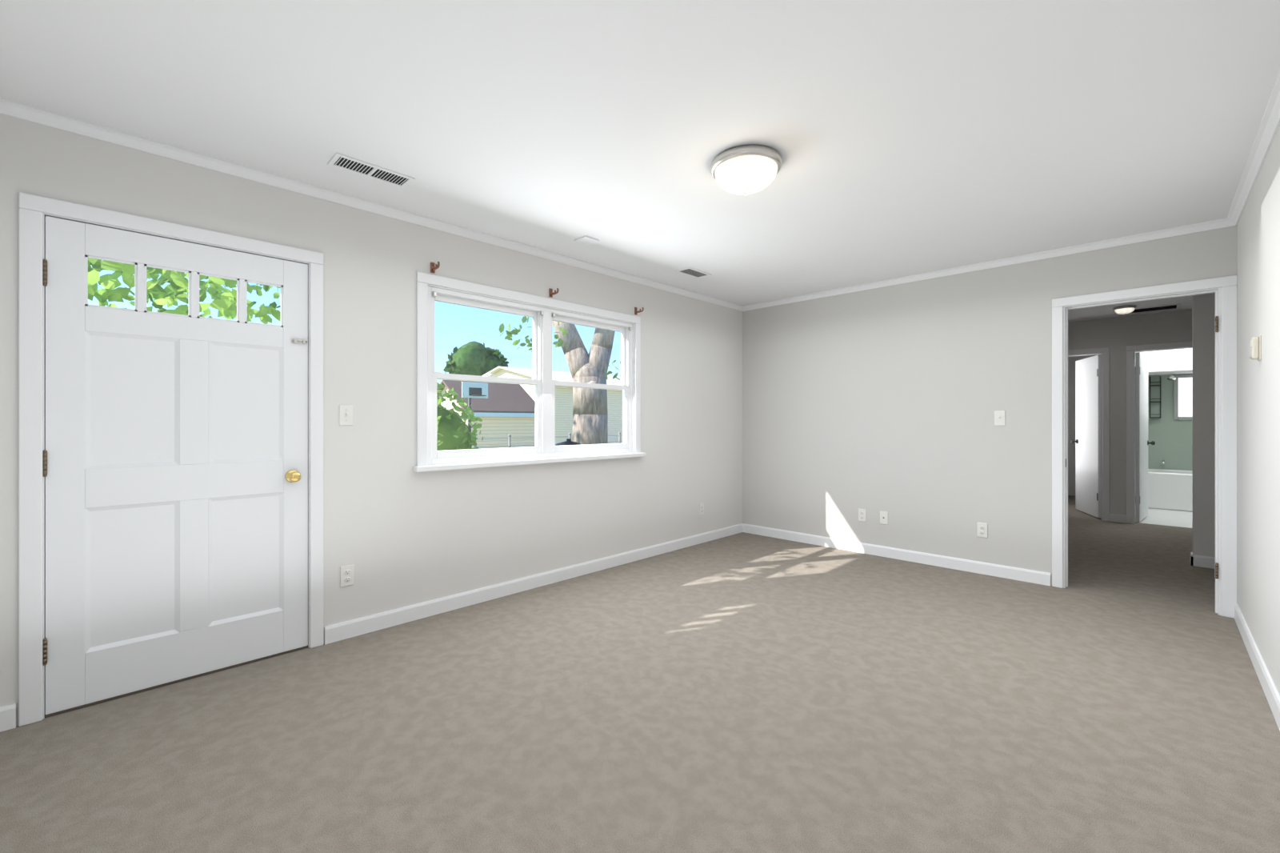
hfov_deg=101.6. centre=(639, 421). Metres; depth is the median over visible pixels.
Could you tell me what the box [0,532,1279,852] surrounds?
floor
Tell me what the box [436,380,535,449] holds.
house
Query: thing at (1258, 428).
wall
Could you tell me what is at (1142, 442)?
door
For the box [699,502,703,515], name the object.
electrical outlet
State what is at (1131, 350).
trim
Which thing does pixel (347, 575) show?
electrical outlet
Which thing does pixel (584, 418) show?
tree
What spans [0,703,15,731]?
baseboard
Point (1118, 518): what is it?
baseboard
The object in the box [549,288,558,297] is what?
curtain bracket
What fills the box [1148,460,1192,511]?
bathtub
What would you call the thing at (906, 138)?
ceiling
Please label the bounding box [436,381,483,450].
bush
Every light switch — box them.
[339,404,353,425]
[994,410,1004,425]
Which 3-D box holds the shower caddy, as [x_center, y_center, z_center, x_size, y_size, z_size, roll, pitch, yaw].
[7.561,-0.355,7.653,0.120,0.610,0.110,0,0,45]
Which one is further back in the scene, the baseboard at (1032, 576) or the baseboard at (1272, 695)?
the baseboard at (1032, 576)
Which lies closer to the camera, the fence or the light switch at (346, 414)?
the light switch at (346, 414)
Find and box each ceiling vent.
[327,152,415,187]
[675,267,711,278]
[1117,303,1180,315]
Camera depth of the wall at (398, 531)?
3.12 m
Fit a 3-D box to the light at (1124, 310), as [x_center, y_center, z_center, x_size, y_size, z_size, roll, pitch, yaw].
[5.257,-1.196,5.658,0.185,0.088,0.185,0,0,45]
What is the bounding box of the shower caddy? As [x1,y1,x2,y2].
[1149,376,1160,417]
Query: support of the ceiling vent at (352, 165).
in the ceiling at (906, 138)
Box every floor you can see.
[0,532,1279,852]
[1068,495,1215,611]
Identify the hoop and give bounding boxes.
[461,381,487,431]
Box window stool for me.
[413,452,645,471]
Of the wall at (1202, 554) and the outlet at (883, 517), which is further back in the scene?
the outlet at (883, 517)
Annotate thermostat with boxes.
[1248,335,1261,360]
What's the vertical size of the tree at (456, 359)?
7.469 m
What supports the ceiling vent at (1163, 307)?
in the ceiling at (906, 138)
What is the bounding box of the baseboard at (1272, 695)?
[1234,603,1279,730]
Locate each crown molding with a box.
[0,97,745,311]
[742,218,1223,311]
[1222,70,1279,227]
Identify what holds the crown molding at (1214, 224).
attached to the wall at (891, 400)
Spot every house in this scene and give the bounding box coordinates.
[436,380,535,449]
[481,366,622,444]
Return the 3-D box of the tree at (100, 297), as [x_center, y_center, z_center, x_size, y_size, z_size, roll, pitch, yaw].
[-4.793,-0.860,4.303,5.660,4.833,4.441,0,0,45]
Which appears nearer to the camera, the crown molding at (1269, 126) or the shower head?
the crown molding at (1269, 126)
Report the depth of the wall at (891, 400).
4.38 m
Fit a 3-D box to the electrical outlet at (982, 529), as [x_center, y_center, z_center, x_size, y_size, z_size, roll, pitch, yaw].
[2.694,0.855,4.106,0.070,0.114,0.009,0,0,45]
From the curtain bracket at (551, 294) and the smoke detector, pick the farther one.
the curtain bracket at (551, 294)
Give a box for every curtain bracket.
[430,261,439,272]
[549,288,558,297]
[634,307,643,314]
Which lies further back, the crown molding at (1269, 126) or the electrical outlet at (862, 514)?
the electrical outlet at (862, 514)
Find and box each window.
[416,271,640,465]
[1173,374,1192,419]
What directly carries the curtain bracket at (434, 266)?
attached to the wall at (398, 531)
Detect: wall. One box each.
[0,113,742,726]
[742,225,1237,585]
[1068,309,1192,515]
[1068,354,1098,495]
[1148,373,1192,470]
[1190,292,1215,568]
[1237,125,1279,695]
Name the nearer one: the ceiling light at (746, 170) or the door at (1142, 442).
the ceiling light at (746, 170)
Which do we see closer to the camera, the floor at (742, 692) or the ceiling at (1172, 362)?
the floor at (742, 692)
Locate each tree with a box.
[88,257,280,323]
[443,340,508,375]
[498,316,620,444]
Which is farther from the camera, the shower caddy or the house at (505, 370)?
the house at (505, 370)
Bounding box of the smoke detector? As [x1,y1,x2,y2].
[574,235,599,245]
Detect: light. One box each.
[710,144,782,195]
[1112,305,1135,315]
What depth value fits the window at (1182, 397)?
7.48 m
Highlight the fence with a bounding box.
[473,432,620,448]
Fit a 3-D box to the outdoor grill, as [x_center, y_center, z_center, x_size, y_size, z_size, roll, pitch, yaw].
[-0.920,0.841,6.878,0.622,1.222,0.592,0,0,45]
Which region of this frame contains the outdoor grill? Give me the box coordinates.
[555,438,581,445]
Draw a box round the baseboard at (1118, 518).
[1109,513,1126,523]
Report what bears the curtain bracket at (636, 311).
attached to the wall at (398, 531)
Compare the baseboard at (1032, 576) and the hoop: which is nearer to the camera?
the baseboard at (1032, 576)
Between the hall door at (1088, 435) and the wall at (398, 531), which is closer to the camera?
the wall at (398, 531)
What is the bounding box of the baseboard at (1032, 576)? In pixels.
[742,523,1050,585]
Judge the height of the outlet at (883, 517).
0.114 m
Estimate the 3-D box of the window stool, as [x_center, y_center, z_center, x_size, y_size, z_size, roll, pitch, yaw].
[-0.703,0.284,3.874,0.178,0.040,1.970,0,0,45]
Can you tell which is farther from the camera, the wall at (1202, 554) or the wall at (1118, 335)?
the wall at (1118, 335)
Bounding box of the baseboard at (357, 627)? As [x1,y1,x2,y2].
[324,523,742,643]
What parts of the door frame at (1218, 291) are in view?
hinge, hinge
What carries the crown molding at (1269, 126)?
attached to the wall at (1258, 428)
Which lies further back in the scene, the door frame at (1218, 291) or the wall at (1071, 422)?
the wall at (1071, 422)
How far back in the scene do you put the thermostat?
2.48 m
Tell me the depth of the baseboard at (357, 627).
3.55 m
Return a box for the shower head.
[1167,373,1175,380]
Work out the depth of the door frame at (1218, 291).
3.27 m
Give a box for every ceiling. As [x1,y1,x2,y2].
[0,0,1279,322]
[1135,348,1192,375]
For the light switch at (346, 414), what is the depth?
2.88 m
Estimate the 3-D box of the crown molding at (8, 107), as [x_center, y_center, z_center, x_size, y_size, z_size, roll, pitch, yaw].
[-0.763,-1.218,3.737,0.045,0.045,5.390,0,0,45]
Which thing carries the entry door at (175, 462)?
attached to the door frame at (44, 714)
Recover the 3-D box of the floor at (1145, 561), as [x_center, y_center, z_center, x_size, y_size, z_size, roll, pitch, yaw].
[5.590,1.250,5.583,2.940,0.100,6.040,0,0,45]
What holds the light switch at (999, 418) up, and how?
attached to the wall at (891, 400)
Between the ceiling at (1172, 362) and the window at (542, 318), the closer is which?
the window at (542, 318)
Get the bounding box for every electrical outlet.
[340,564,354,587]
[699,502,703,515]
[858,508,866,521]
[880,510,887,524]
[976,522,987,537]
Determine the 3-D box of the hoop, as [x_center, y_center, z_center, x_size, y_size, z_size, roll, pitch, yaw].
[-5.267,0.100,16.717,0.891,2.700,0.900,0,0,45]
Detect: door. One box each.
[42,216,307,714]
[1070,354,1101,518]
[1135,352,1155,521]
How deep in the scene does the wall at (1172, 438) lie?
7.61 m
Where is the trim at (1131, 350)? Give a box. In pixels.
[1068,340,1192,523]
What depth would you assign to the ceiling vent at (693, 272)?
4.34 m

